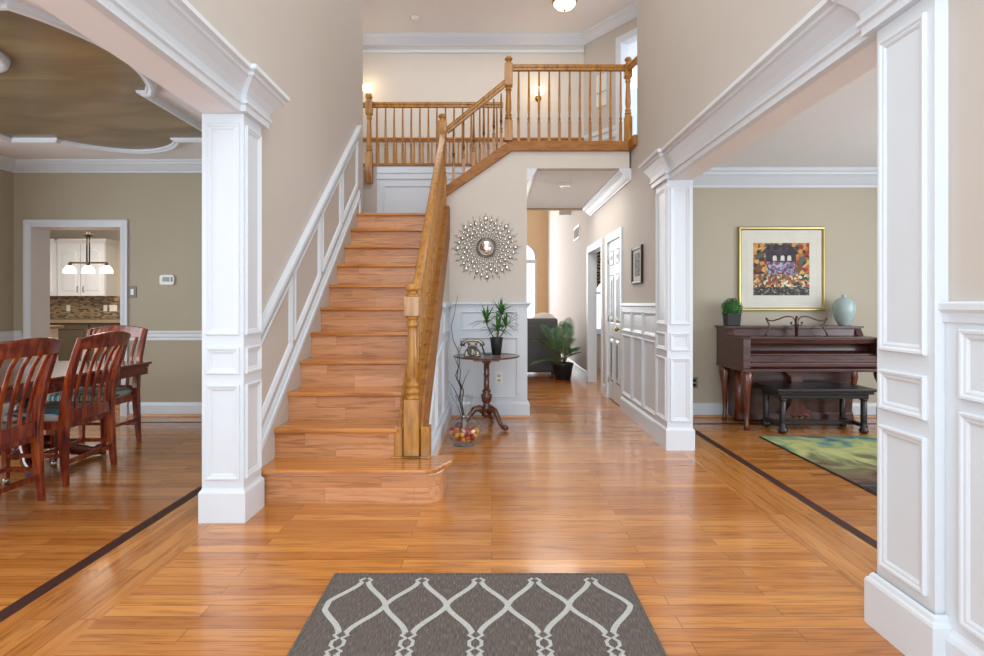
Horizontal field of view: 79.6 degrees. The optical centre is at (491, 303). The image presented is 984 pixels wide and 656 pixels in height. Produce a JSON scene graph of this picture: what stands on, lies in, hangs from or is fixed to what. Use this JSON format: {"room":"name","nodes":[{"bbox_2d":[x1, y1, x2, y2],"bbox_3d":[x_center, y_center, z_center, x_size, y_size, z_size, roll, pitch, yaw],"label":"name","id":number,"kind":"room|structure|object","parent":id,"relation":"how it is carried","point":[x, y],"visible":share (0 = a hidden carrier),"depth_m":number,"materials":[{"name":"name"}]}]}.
{"room":"house entrance hall","nodes":[
{"label":"house entrance hall","id":0,"kind":"room"},
{"bbox_2d":[0,169,13,403],"bbox_3d":[-5.360,-0.180,3.075,0.180,2.820,7.350,0,0,0],"label":"wall","id":1,"kind":"structure","parent":0,"point":[6,177],"depth_m":6.40,"materials":[{"name":"paint"}]},
{"bbox_2d":[50,230,119,295],"bbox_3d":[-6.500,-0.145,11.415,5.000,2.750,0.170,0,0,0],"label":"wall","id":2,"kind":"structure","parent":0,"point":[54,234],"depth_m":11.33,"materials":[{"name":"paint"}]},
{"bbox_2d":[50,239,57,295],"bbox_3d":[-8.475,-0.680,11.130,0.850,1.060,0.400,0,0,0],"label":"upper cabinet","id":3,"kind":"object","parent":2,"relation":"attached to","point":[53,244],"visible":0.16,"depth_m":11.00,"materials":[{"name":"white paint"}]},
{"bbox_2d":[50,296,119,318],"bbox_3d":[-6.500,0.065,11.322,4.900,0.430,0.015,0,0,0],"label":"backsplash","id":4,"kind":"structure","parent":2,"relation":"attached to","point":[81,307],"depth_m":11.32,"materials":[{"name":"tile"}]},
{"bbox_2d":[56,239,119,295],"bbox_3d":[-7.630,-0.680,11.130,0.960,1.060,0.400,0,0,0],"label":"upper cabinet","id":5,"kind":"object","parent":2,"relation":"attached to","point":[97,283],"visible":0.91,"depth_m":11.00,"materials":[{"name":"white paint"}]},
{"bbox_2d":[0,0,201,158],"bbox_3d":[-3.542,-1.599,3.000,3.815,0.082,7.200,0,0,0],"label":"ceiling","id":6,"kind":"structure","parent":0,"point":[57,83],"depth_m":4.58,"materials":[{"name":"paint"}]},
{"bbox_2d":[0,50,10,72],"bbox_3d":[-3.360,-1.538,3.580,0.690,0.045,0.690,0,0,0],"label":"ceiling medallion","id":7,"kind":"object","parent":6,"relation":"attached to","point":[5,61],"visible":1,"depth_m":3.73,"materials":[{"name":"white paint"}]},
{"bbox_2d":[0,0,201,153],"bbox_3d":[-3.550,-1.548,3.720,2.560,0.045,4.600,0,0,0],"label":"trim","id":8,"kind":"structure","parent":6,"relation":"attached to","point":[149,93],"depth_m":4.62,"materials":[{"name":"white paint"}]},
{"bbox_2d":[0,154,201,172],"bbox_3d":[-3.453,-1.508,3.250,3.635,0.125,6.500,0,0,0],"label":"trim","id":9,"kind":"structure","parent":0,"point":[9,164],"depth_m":6.43,"materials":[{"name":"white paint"}]},
{"bbox_2d":[1,402,201,418],"bbox_3d":[-3.453,1.155,3.750,3.635,0.150,5.500,0,0,0],"label":"trim","id":10,"kind":"structure","parent":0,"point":[146,407],"depth_m":6.48,"materials":[{"name":"white paint"}]},
{"bbox_2d":[14,173,201,413],"bbox_3d":[-3.453,-0.180,6.625,3.635,2.820,0.250,0,0,0],"label":"wall","id":11,"kind":"structure","parent":0,"point":[163,211],"depth_m":6.50,"materials":[{"name":"paint"}]},
{"bbox_2d":[23,220,127,415],"bbox_3d":[-4.575,0.253,6.614,1.140,2.355,0.292,0,0,0],"label":"trim","id":12,"kind":"structure","parent":11,"relation":"attached to","point":[36,233],"depth_m":6.48,"materials":[{"name":"white paint"}]},
{"bbox_2d":[0,331,201,340],"bbox_3d":[-3.453,0.347,5.450,3.635,0.105,2.100,0,0,0],"label":"trim","id":13,"kind":"structure","parent":11,"relation":"attached to","point":[4,335],"depth_m":6.48,"materials":[{"name":"white paint"}]},
{"bbox_2d":[129,286,136,297],"bbox_3d":[-3.955,-0.133,6.492,0.080,0.125,0.017,0,0,0],"label":"light switch","id":14,"kind":"object","parent":11,"relation":"attached to","point":[132,289],"visible":1,"depth_m":6.49,"materials":[{"name":"white plastic"}]},
{"bbox_2d":[159,275,174,284],"bbox_3d":[-3.570,-0.265,6.484,0.160,0.110,0.032,0,0,0],"label":"thermostat","id":15,"kind":"object","parent":11,"relation":"attached to","point":[163,279],"visible":1,"depth_m":6.47,"materials":[{"name":"white plastic"}]},
{"bbox_2d":[127,414,875,416],"bbox_3d":[0.720,1.219,5.915,9.440,0.022,1.130,0,0,0],"label":"trim","id":16,"kind":"structure","parent":11,"relation":"attached to","point":[127,414],"depth_m":6.46,"materials":[{"name":"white wood"}]},
{"bbox_2d":[187,0,376,427],"bbox_3d":[-1.623,-1.470,3.135,0.355,5.400,8.670,0,0,0],"label":"wall","id":17,"kind":"structure","parent":0,"point":[312,50],"depth_m":4.41,"materials":[{"name":"paint"}]},
{"bbox_2d":[84,0,289,128],"bbox_3d":[-1.360,-1.188,2.112,0.170,0.225,3.225,0,0,0],"label":"trim","id":18,"kind":"structure","parent":17,"relation":"attached to","point":[175,31],"depth_m":2.75,"materials":[{"name":"white paint"}]},
{"bbox_2d":[261,125,361,466],"bbox_3d":[-1.423,-0.490,4.982,0.045,2.862,2.795,0,0,0],"label":"trim","id":19,"kind":"structure","parent":17,"relation":"attached to","point":[287,282],"depth_m":4.57,"materials":[{"name":"white paint"}]},
{"bbox_2d":[377,166,471,212],"bbox_3d":[-0.623,-0.252,7.445,1.645,2.964,0.050,0,0,0],"label":"wall","id":20,"kind":"structure","parent":0,"point":[398,199],"depth_m":7.42,"materials":[{"name":"white paint"}]},
{"bbox_2d":[377,167,471,212],"bbox_3d":[-0.623,-1.372,7.410,1.645,0.684,0.020,0,0,0],"label":"trim","id":21,"kind":"structure","parent":20,"relation":"attached to","point":[379,169],"depth_m":7.40,"materials":[{"name":"white paint"}]},
{"bbox_2d":[431,250,448,442],"bbox_3d":[-0.532,0.112,5.210,0.135,2.237,2.460,0,0,0],"label":"wall","id":22,"kind":"structure","parent":0,"point":[443,336],"depth_m":5.66,"materials":[{"name":"white paint"}]},
{"bbox_2d":[429,302,451,454],"bbox_3d":[-0.450,0.605,5.210,0.030,1.250,2.460,0,0,0],"label":"trim","id":23,"kind":"structure","parent":22,"relation":"attached to","point":[437,440],"depth_m":5.32,"materials":[{"name":"white paint"}]},
{"bbox_2d":[438,415,529,454],"bbox_3d":[-0.025,1.219,5.195,0.870,0.022,2.430,0,0,0],"label":"trim","id":24,"kind":"structure","parent":22,"relation":"attached to","point":[452,416],"depth_m":6.39,"materials":[{"name":"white wood"}]},
{"bbox_2d":[0,369,904,655],"bbox_3d":[-1.650,1.260,7.700,14.700,0.060,17.800,0,0,0],"label":"floor","id":25,"kind":"structure","parent":0,"point":[736,544],"depth_m":3.11,"materials":[{"name":"brown wood"}]},
{"bbox_2d":[0,337,62,500],"bbox_3d":[-2.968,0.714,3.440,0.643,1.035,0.542,0,0,0],"label":"dining chair","id":26,"kind":"object","parent":25,"relation":"on","point":[11,435],"visible":1,"depth_m":3.55,"materials":[{"name":"brown wood"}]},
{"bbox_2d":[1,424,16,429],"bbox_3d":[-3.073,0.766,3.440,0.434,0.057,0.500,0,0,0],"label":"seat cushion","id":27,"kind":"object","parent":26,"relation":"on","point":[3,426],"depth_m":3.57,"materials":[{"name":"fabric"}]},
{"bbox_2d":[50,325,63,360],"bbox_3d":[-6.925,0.770,8.225,1.450,0.920,0.650,0,0,0],"label":"base cabinet","id":28,"kind":"object","parent":25,"relation":"on","point":[53,328],"visible":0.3,"depth_m":8.43,"materials":[{"name":"white paint"}]},
{"bbox_2d":[50,325,63,328],"bbox_3d":[-6.925,0.330,8.225,1.450,0.040,0.650,0,0,0],"label":"countertop","id":29,"kind":"structure","parent":28,"relation":"on","point":[51,326],"depth_m":8.44,"materials":[{"name":"stone"}]},
{"bbox_2d":[1,331,130,486],"bbox_3d":[-3.028,0.714,4.240,0.643,1.035,0.542,0,0,0],"label":"dining chair","id":30,"kind":"object","parent":25,"relation":"on","point":[59,417],"visible":0.94,"depth_m":4.14,"materials":[{"name":"brown wood"}]},
{"bbox_2d":[2,402,96,420],"bbox_3d":[-3.133,0.766,4.240,0.434,0.057,0.500,0,0,0],"label":"seat cushion","id":31,"kind":"object","parent":30,"relation":"on","point":[52,412],"depth_m":4.03,"materials":[{"name":"fabric"}]},
{"bbox_2d":[0,361,151,477],"bbox_3d":[-3.495,0.860,3.745,1.110,0.730,2.790,0,0,0],"label":"dining table","id":32,"kind":"object","parent":25,"relation":"on","point":[128,369],"visible":0.37,"depth_m":4.39,"materials":[{"name":"brown wood"}]},
{"bbox_2d":[50,323,119,360],"bbox_3d":[-6.500,0.786,11.008,4.800,0.888,0.605,0,0,0],"label":"base cabinet","id":33,"kind":"object","parent":25,"relation":"on","point":[69,334],"visible":0.06,"depth_m":10.72,"materials":[{"name":"beige wood"}]},
{"bbox_2d":[50,319,119,322],"bbox_3d":[-6.500,0.318,10.995,4.800,0.045,0.630,0,0,0],"label":"countertop","id":34,"kind":"structure","parent":33,"relation":"on","point":[51,320],"depth_m":10.68,"materials":[{"name":"stone"}]},
{"bbox_2d":[46,325,147,453],"bbox_3d":[-3.420,0.714,5.142,0.542,1.035,0.643,0,0,0],"label":"dining chair","id":35,"kind":"object","parent":25,"relation":"on","point":[125,393],"visible":0.42,"depth_m":5.26,"materials":[{"name":"brown wood"}]},
{"bbox_2d":[47,387,131,400],"bbox_3d":[-3.420,0.766,5.037,0.500,0.057,0.434,0,0,0],"label":"seat cushion","id":36,"kind":"object","parent":35,"relation":"on","point":[122,393],"depth_m":4.99,"materials":[{"name":"fabric"}]},
{"bbox_2d":[198,113,263,522],"bbox_3d":[-1.518,0.078,3.453,0.263,2.304,0.283,0,0,0],"label":"paneled column","id":37,"kind":"structure","parent":25,"relation":"on","point":[232,491],"depth_m":3.33,"materials":[{"name":"white paint"}]},
{"bbox_2d":[261,135,636,503],"bbox_3d":[-0.056,-0.270,5.510,3.148,3.000,3.820,0,0,0],"label":"staircase","id":38,"kind":"structure","parent":25,"relation":"on","point":[341,441],"depth_m":4.38,"materials":[{"name":"brown wood"}]},
{"bbox_2d":[401,113,446,458],"bbox_3d":[-0.530,-0.521,5.138,0.130,3.070,2.555,0,0,0],"label":"stair railing","id":39,"kind":"object","parent":38,"relation":"on","point":[417,302],"visible":0.99,"depth_m":4.31,"materials":[{"name":"brown wood"}]},
{"bbox_2d":[447,56,636,180],"bbox_3d":[0.522,-2.021,6.327,2.085,1.350,0.306,0,0,0],"label":"balcony railing","id":40,"kind":"object","parent":38,"relation":"on","point":[509,67],"visible":0.99,"depth_m":6.42,"materials":[{"name":"brown wood"}]},
{"bbox_2d":[286,573,666,655],"bbox_3d":[-0.052,1.224,1.759,1.321,0.010,1.834,0,0,0],"label":"rug","id":41,"kind":"object","parent":25,"relation":"on","point":[356,614],"visible":1,"depth_m":2.31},
{"bbox_2d":[453,353,519,430],"bbox_3d":[-0.055,0.873,5.950,0.672,0.711,0.672,0,0,0],"label":"pedestal table","id":42,"kind":"object","parent":25,"relation":"on","point":[487,409],"visible":0.89,"depth_m":5.89,"materials":[{"name":"brown wood"}]},
{"bbox_2d":[460,339,484,355],"bbox_3d":[-0.195,0.431,5.869,0.255,0.170,0.164,0,0,0],"label":"rotary telephone","id":43,"kind":"object","parent":42,"relation":"on","point":[472,350],"visible":1,"depth_m":5.83,"materials":[{"name":"silver metal"}]},
{"bbox_2d":[469,298,517,355],"bbox_3d":[0.022,0.220,5.919,0.516,0.593,0.344,0,0,0],"label":"dracaena","id":44,"kind":"object","parent":42,"relation":"on","point":[496,342],"visible":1,"depth_m":5.90,"materials":[{"name":"plant"}]},
{"bbox_2d":[490,337,502,355],"bbox_3d":[0.045,0.425,5.930,0.132,0.182,0.132,0,0,0],"label":"pot","id":45,"kind":"object","parent":44,"relation":"on","point":[496,342],"depth_m":5.89,"materials":[{"name":"ceramic"}]},
{"bbox_2d":[527,318,560,374],"bbox_3d":[-0.075,0.740,10.678,2.550,0.980,0.945,0,0,0],"label":"sofa","id":46,"kind":"object","parent":25,"relation":"on","point":[536,350],"visible":0.16,"depth_m":10.21,"materials":[{"name":"black fabric"}]},
{"bbox_2d":[532,312,554,317],"bbox_3d":[0.930,0.300,10.620,0.440,0.300,0.200,0,0,0],"label":"throw pillow","id":47,"kind":"object","parent":46,"relation":"on","point":[543,314],"visible":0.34,"depth_m":10.56,"materials":[{"name":"beige fabric"}]},
{"bbox_2d":[530,318,580,379],"bbox_3d":[1.053,0.723,9.674,0.879,1.015,1.147,0,0,0],"label":"potted palm","id":48,"kind":"object","parent":25,"relation":"on","point":[562,370],"visible":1,"depth_m":9.54,"materials":[{"name":"plant"}]},
{"bbox_2d":[552,362,573,379],"bbox_3d":[1.160,1.095,9.660,0.350,0.270,0.350,0,0,0],"label":"pot","id":49,"kind":"object","parent":48,"relation":"on","point":[562,370],"depth_m":9.54,"materials":[{"name":"ceramic"}]},
{"bbox_2d":[654,180,694,450],"bbox_3d":[1.583,0.093,5.133,0.243,2.274,0.363,0,0,0],"label":"paneled column","id":50,"kind":"structure","parent":25,"relation":"on","point":[673,425],"depth_m":4.96,"materials":[{"name":"white paint"}]},
{"bbox_2d":[715,316,876,429],"bbox_3d":[3.140,0.674,6.059,1.462,1.114,0.722,0,0,0],"label":"piano","id":51,"kind":"object","parent":25,"relation":"on","point":[747,355],"visible":0.81,"depth_m":6.01,"materials":[{"name":"brown wood"}]},
{"bbox_2d":[721,298,742,325],"bbox_3d":[2.545,0.080,6.260,0.229,0.301,0.229,0,0,0],"label":"potted topiary","id":52,"kind":"object","parent":51,"relation":"on","point":[732,311],"visible":1,"depth_m":6.20,"materials":[{"name":"green plant"}]},
{"bbox_2d":[723,312,741,325],"bbox_3d":[2.545,0.160,6.260,0.148,0.140,0.148,0,0,0],"label":"pot","id":53,"kind":"object","parent":52,"relation":"on","point":[729,318],"depth_m":6.19,"materials":[{"name":"grey ceramic"}]},
{"bbox_2d":[736,335,875,338],"bbox_3d":[3.140,0.333,5.935,1.240,0.015,0.330,0,0,0],"label":"shelf","id":54,"kind":"object","parent":51,"relation":"attached to","point":[746,336],"depth_m":5.80,"materials":[{"name":"brown wood"}]},
{"bbox_2d":[832,295,855,325],"bbox_3d":[3.735,0.066,6.260,0.227,0.327,0.227,0,0,0],"label":"vase","id":55,"kind":"object","parent":51,"relation":"on","point":[843,308],"visible":1,"depth_m":6.19,"materials":[{"name":"green ceramic"}]},
{"bbox_2d":[755,382,876,433],"bbox_3d":[3.150,1.015,5.780,0.940,0.430,0.500,0,0,0],"label":"piano bench","id":56,"kind":"object","parent":25,"relation":"on","point":[842,391],"visible":1,"depth_m":5.61,"materials":[{"name":"black paint"}]},
{"bbox_2d":[759,436,876,495],"bbox_3d":[3.540,1.224,4.220,2.144,0.010,2.464,0,0,0],"label":"area rug","id":57,"kind":"object","parent":25,"relation":"on","point":[853,459],"visible":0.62,"depth_m":4.81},
{"bbox_2d":[864,0,951,655],"bbox_3d":[1.583,0.093,2.112,0.275,2.274,0.355,0,0,0],"label":"paneled column","id":58,"kind":"structure","parent":25,"relation":"on","point":[904,600],"depth_m":2.07,"materials":[{"name":"white paint"}]},
{"bbox_3d":[-0.245,1.015,5.150,0.297,0.430,0.297,0,0,0],"label":"glass vase","id":59,"kind":"object","parent":25,"relation":"on","visible":0},
{"bbox_2d":[451,296,463,427],"bbox_3d":[-0.297,0.515,5.187,0.129,1.191,0.042,0,0,25],"label":"branch","id":60,"kind":"object","parent":59,"relation":"in","point":[457,296],"visible":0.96,"depth_m":5.18,"materials":[{"name":"brown wood"}]},
{"bbox_2d":[448,357,469,428],"bbox_3d":[-0.290,0.780,5.159,0.193,0.662,0.028,0,0,0],"label":"branch","id":61,"kind":"object","parent":59,"relation":"in","point":[454,357],"visible":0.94,"depth_m":5.15,"materials":[{"name":"brown wood"}]},
{"bbox_2d":[457,346,465,427],"bbox_3d":[-0.267,0.740,5.182,0.081,0.741,0.020,0,0,15],"label":"branch","id":62,"kind":"object","parent":59,"relation":"in","point":[458,346],"visible":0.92,"depth_m":5.18,"materials":[{"name":"brown wood"}]},
{"bbox_2d":[363,46,583,208],"bbox_3d":[-0.983,-2.835,9.235,4.834,2.670,0.070,0,0,0],"label":"wall","id":63,"kind":"structure","parent":0,"point":[394,77],"depth_m":9.20,"materials":[{"name":"paint"}]},
{"bbox_2d":[363,83,372,94],"bbox_3d":[-1.920,-3.294,9.109,0.184,0.208,0.182,0,0,0],"label":"wall sconce","id":64,"kind":"object","parent":63,"relation":"attached to","point":[367,87],"visible":0.8,"depth_m":9.05,"materials":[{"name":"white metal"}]},
{"bbox_2d":[363,1,636,52],"bbox_3d":[0.137,-4.040,8.707,6.960,0.260,1.846,0,0,21],"label":"trim","id":65,"kind":"structure","parent":63,"relation":"attached to","point":[629,13],"depth_m":9.13,"materials":[{"name":"white paint"}]},
{"bbox_2d":[533,86,544,101],"bbox_3d":[0.720,-3.254,9.109,0.184,0.208,0.182,0,0,0],"label":"wall sconce","id":66,"kind":"object","parent":63,"relation":"attached to","point":[535,89],"visible":0.75,"depth_m":9.06,"materials":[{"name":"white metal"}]},
{"bbox_2d":[363,137,583,162],"bbox_3d":[-0.600,-2.139,9.020,4.000,0.809,0.120,0,0,0],"label":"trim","id":67,"kind":"structure","parent":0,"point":[380,139],"depth_m":9.00,"materials":[{"name":"white wood"}]},
{"bbox_2d":[363,0,636,59],"bbox_3d":[0.100,-4.220,4.500,7.000,0.100,11.400,0,0,0],"label":"ceiling","id":68,"kind":"structure","parent":0,"point":[379,16],"depth_m":8.56,"materials":[{"name":"paint"}]},
{"bbox_2d":[410,15,419,21],"bbox_3d":[-1.120,-4.148,8.600,0.150,0.044,0.150,0,0,0],"label":"smoke detector","id":69,"kind":"object","parent":68,"relation":"attached to","point":[414,18],"visible":1,"depth_m":8.56,"materials":[{"name":"white plastic"}]},
{"bbox_2d":[552,0,576,11],"bbox_3d":[1.000,-4.097,8.120,0.340,0.146,0.340,0,0,0],"label":"ceiling lamp","id":70,"kind":"object","parent":68,"relation":"attached to","point":[560,5],"visible":1,"depth_m":8.06,"materials":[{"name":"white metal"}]},
{"bbox_2d":[527,211,546,313],"bbox_3d":[-1.190,-1.070,16.400,5.420,4.600,0.200,0,0,0],"label":"wall","id":71,"kind":"structure","parent":0,"point":[536,220],"depth_m":16.30,"materials":[{"name":"paint"}]},
{"bbox_2d":[527,244,536,314],"bbox_3d":[0.780,-0.400,16.360,0.920,2.660,0.120,0,0,0],"label":"window","id":72,"kind":"structure","parent":71,"relation":"in","point":[535,259],"depth_m":16.32,"materials":[{"name":"white paint"}]},
{"bbox_2d":[527,209,582,210],"bbox_3d":[-1.140,-1.070,9.225,5.320,4.600,0.250,0,0,0],"label":"wall","id":73,"kind":"structure","parent":0,"point":[527,209],"depth_m":9.34,"materials":[{"name":"paint"}]},
{"bbox_2d":[527,171,615,207],"bbox_3d":[0.860,-1.597,7.830,1.320,0.234,2.540,0,0,0],"label":"ceiling","id":74,"kind":"structure","parent":0,"point":[545,191],"depth_m":7.56,"materials":[{"name":"paint"}]},
{"bbox_2d":[559,88,636,214],"bbox_3d":[3.150,-2.952,11.450,3.700,2.436,0.100,0,0,0],"label":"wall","id":75,"kind":"structure","parent":0,"point":[633,107],"depth_m":11.40,"materials":[{"name":"beige paint"}]},
{"bbox_2d":[597,334,600,368],"bbox_3d":[2.945,-0.145,11.275,2.510,2.750,0.150,0,0,0],"label":"wall","id":76,"kind":"structure","parent":0,"point":[598,335],"depth_m":11.20,"materials":[{"name":"paint"}]},
{"bbox_2d":[584,18,636,140],"bbox_3d":[2.301,-2.952,8.006,0.120,2.436,3.050,0,0,-34],"label":"wall","id":77,"kind":"structure","parent":0,"point":[602,50],"depth_m":8.86,"materials":[{"name":"paint"}]},
{"bbox_2d":[583,125,615,140],"bbox_3d":[1.615,-2.534,8.900,0.030,0.160,0.700,0,0,-34],"label":"trim","id":78,"kind":"structure","parent":77,"relation":"attached to","point":[605,132],"depth_m":8.81,"materials":[{"name":"white paint"}]},
{"bbox_2d":[596,72,606,93],"bbox_3d":[1.645,-3.320,8.866,0.018,0.260,0.210,0,0,-34],"label":"picture","id":79,"kind":"object","parent":77,"relation":"attached to","point":[604,75],"visible":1,"depth_m":8.85,"materials":[{"name":"white paint"}]},
{"bbox_2d":[598,75,604,90],"bbox_3d":[1.649,-3.320,8.869,0.009,0.220,0.170,0,0,-34],"label":"print","id":80,"kind":"object","parent":79,"relation":"attached to","point":[602,76],"depth_m":8.85},
{"bbox_2d":[596,91,606,107],"bbox_3d":[1.645,-3.070,8.866,0.018,0.200,0.210,0,0,-34],"label":"picture","id":81,"kind":"object","parent":77,"relation":"attached to","point":[603,94],"visible":0.86,"depth_m":8.84,"materials":[{"name":"white paint"}]},
{"bbox_2d":[598,94,604,105],"bbox_3d":[1.649,-3.070,8.869,0.009,0.160,0.170,0,0,-34],"label":"print","id":82,"kind":"object","parent":81,"relation":"attached to","point":[602,95],"depth_m":8.85},
{"bbox_2d":[616,28,636,140],"bbox_3d":[2.126,-2.754,8.255,0.155,2.240,0.940,0,0,-34],"label":"trim","id":83,"kind":"structure","parent":77,"relation":"attached to","point":[622,42],"depth_m":8.56,"materials":[{"name":"white paint"}]},
{"bbox_2d":[447,151,876,402],"bbox_3d":[2.500,-0.223,6.520,6.200,2.905,0.160,0,0,0],"label":"wall","id":84,"kind":"structure","parent":0,"point":[848,215],"depth_m":6.45,"materials":[{"name":"paint"}]},
{"bbox_2d":[455,213,517,279],"bbox_3d":[-0.062,-0.615,6.425,0.760,0.760,0.022,0,0,0],"label":"sunburst mirror","id":85,"kind":"object","parent":84,"relation":"attached to","point":[486,247],"visible":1,"depth_m":6.42,"materials":[{"name":"silver glass"}]},
{"bbox_2d":[479,240,493,254],"bbox_3d":[-0.062,-0.615,6.426,0.164,0.164,0.004,0,0,0],"label":"mirror","id":86,"kind":"object","parent":85,"relation":"attached to","point":[486,247],"depth_m":6.42,"materials":[{"name":"clear glass"}]},
{"bbox_2d":[450,302,530,414],"bbox_3d":[-0.018,0.605,6.468,0.885,1.250,0.145,0,0,0],"label":"trim","id":87,"kind":"structure","parent":84,"relation":"attached to","point":[509,397],"depth_m":6.43,"materials":[{"name":"white paint"}]},
{"bbox_2d":[495,372,501,382],"bbox_3d":[0.076,0.805,6.421,0.076,0.120,0.010,0,0,0],"label":"outlet","id":88,"kind":"object","parent":84,"relation":"attached to","point":[498,375],"visible":1,"depth_m":6.42,"materials":[{"name":"white plastic"}]},
{"bbox_2d":[693,377,697,387],"bbox_3d":[2.210,0.860,6.445,0.076,0.120,0.010,0,0,0],"label":"outlet","id":89,"kind":"object","parent":84,"relation":"attached to","point":[695,379],"visible":0.7,"depth_m":6.44,"materials":[{"name":"beige plastic"}]},
{"bbox_2d":[738,227,825,310],"bbox_3d":[3.158,-0.383,6.432,0.945,0.915,0.036,0,0,0],"label":"framed print","id":90,"kind":"object","parent":84,"relation":"attached to","point":[780,268],"visible":0.96,"depth_m":6.43,"materials":[{"name":"paper"}]},
{"bbox_2d":[693,403,876,414],"bbox_3d":[3.570,1.155,5.900,3.760,0.150,1.100,0,0,0],"label":"trim","id":91,"kind":"structure","parent":84,"relation":"attached to","point":[698,408],"depth_m":6.43,"materials":[{"name":"white paint"}]},
{"bbox_2d":[547,0,983,383],"bbox_3d":[1.605,-1.470,7.600,0.170,5.400,17.600,0,0,0],"label":"wall","id":92,"kind":"structure","parent":0,"point":[689,52],"depth_m":4.41,"materials":[{"name":"paint"}]},
{"bbox_2d":[31,0,876,179],"bbox_3d":[0.029,-1.063,2.931,4.664,0.034,2.565,0,0,-23],"label":"trim","id":93,"kind":"structure","parent":92,"relation":"attached to","point":[79,15],"depth_m":2.74,"materials":[{"name":"paint"}]},
{"bbox_2d":[574,224,579,241],"bbox_3d":[1.514,-1.270,10.550,0.012,0.240,0.700,0,0,0],"label":"air vent","id":94,"kind":"object","parent":92,"relation":"in","point":[578,225],"visible":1,"depth_m":10.41,"materials":[{"name":"white metal"}]},
{"bbox_2d":[561,354,604,395],"bbox_3d":[1.511,1.155,12.075,0.018,0.150,8.450,0,0,0],"label":"trim","id":95,"kind":"structure","parent":92,"relation":"attached to","point":[580,371],"depth_m":10.01,"materials":[{"name":"white paint"}]},
{"bbox_2d":[597,251,600,286],"bbox_3d":[1.935,-0.645,11.097,0.530,1.150,0.075,0,0,0],"label":"curtain","id":96,"kind":"object","parent":92,"relation":"hanging from","point":[598,253],"visible":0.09,"depth_m":11.10,"materials":[{"name":"fabric"}]},
{"bbox_2d":[587,227,622,397],"bbox_3d":[1.576,0.265,8.125,0.148,2.330,2.530,0,0,0],"label":"trim","id":97,"kind":"structure","parent":92,"relation":"attached to","point":[592,250],"depth_m":8.10,"materials":[{"name":"white paint"}]},
{"bbox_2d":[582,168,630,215],"bbox_3d":[1.455,-1.415,7.770,0.130,0.130,2.660,0,0,0],"label":"trim","id":98,"kind":"structure","parent":92,"relation":"attached to","point":[622,177],"depth_m":7.30,"materials":[{"name":"white paint"}]},
{"bbox_2d":[608,237,619,404],"bbox_3d":[1.518,0.206,7.357,0.112,2.024,0.807,0,0,0],"label":"door","id":99,"kind":"structure","parent":92,"relation":"in","point":[614,246],"depth_m":7.39,"materials":[{"name":"white paint"}]},
{"bbox_2d":[631,244,642,283],"bbox_3d":[1.507,-0.405,6.130,0.026,0.390,0.420,0,0,0],"label":"framed picture","id":100,"kind":"object","parent":92,"relation":"attached to","point":[636,252],"visible":1,"depth_m":6.11},
{"bbox_2d":[635,252,639,275],"bbox_3d":[1.509,-0.410,6.130,0.002,0.240,0.200,0,0,0],"label":"print","id":101,"kind":"object","parent":100,"relation":"attached to","point":[637,254],"depth_m":6.11},
{"bbox_2d":[620,303,655,436],"bbox_3d":[1.503,0.611,6.070,0.034,1.238,1.560,0,0,0],"label":"trim","id":102,"kind":"structure","parent":92,"relation":"attached to","point":[637,400],"depth_m":6.01,"materials":[{"name":"white paint"}]},
{"bbox_2d":[638,0,920,188],"bbox_3d":[1.435,-1.157,3.632,0.170,0.225,3.635,0,0,0],"label":"trim","id":103,"kind":"structure","parent":92,"relation":"attached to","point":[832,32],"depth_m":2.94,"materials":[{"name":"white paint"}]},
{"bbox_2d":[938,301,983,655],"bbox_3d":[1.503,0.611,0.385,0.034,1.238,3.170,0,0,0],"label":"trim","id":104,"kind":"structure","parent":92,"relation":"attached to","point":[964,320],"depth_m":1.87,"materials":[{"name":"white paint"}]},
{"bbox_2d":[693,167,876,187],"bbox_3d":[3.570,-1.365,3.225,3.760,0.190,6.450,0,0,0],"label":"trim","id":105,"kind":"structure","parent":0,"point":[715,177],"depth_m":6.36,"materials":[{"name":"white paint"}]},
{"bbox_2d":[714,66,876,166],"bbox_3d":[3.645,-1.495,3.000,3.910,0.070,7.200,0,0,0],"label":"ceiling","id":106,"kind":"structure","parent":0,"point":[839,130],"depth_m":5.21,"materials":[{"name":"paint"}]},
{"bbox_3d":[-6.425,-1.530,9.125,5.150,0.080,4.750,0,0,0],"label":"ceiling","id":107,"kind":"structure","parent":0,"visible":0},
{"bbox_2d":[63,230,112,272],"bbox_3d":[-6.160,-0.980,9.000,0.740,1.020,0.180,0,0,0],"label":"pendant light","id":108,"kind":"object","parent":107,"relation":"hanging from","point":[69,268],"visible":0.93,"depth_m":8.98,"materials":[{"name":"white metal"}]},
{"bbox_3d":[0.100,-1.617,7.775,7.000,0.234,2.650,0,0,0],"label":"floor","id":109,"kind":"structure","parent":0,"visible":0},
{"bbox_2d":[363,95,502,183],"bbox_3d":[-0.885,-2.063,7.426,2.130,1.106,0.188,0,0,0],"label":"landing railing","id":110,"kind":"object","parent":109,"relation":"on","point":[368,104],"visible":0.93,"depth_m":7.42,"materials":[{"name":"brown wood"}]},
{"bbox_3d":[0.340,-0.125,7.830,0.080,2.710,2.540,0,0,0],"label":"wall","id":111,"kind":"structure","parent":0,"visible":0},
{"bbox_2d":[527,168,536,197],"bbox_3d":[0.435,-1.415,7.770,0.110,0.130,2.660,0,0,0],"label":"trim","id":112,"kind":"structure","parent":111,"relation":"attached to","point":[531,172],"depth_m":6.50,"materials":[{"name":"white paint"}]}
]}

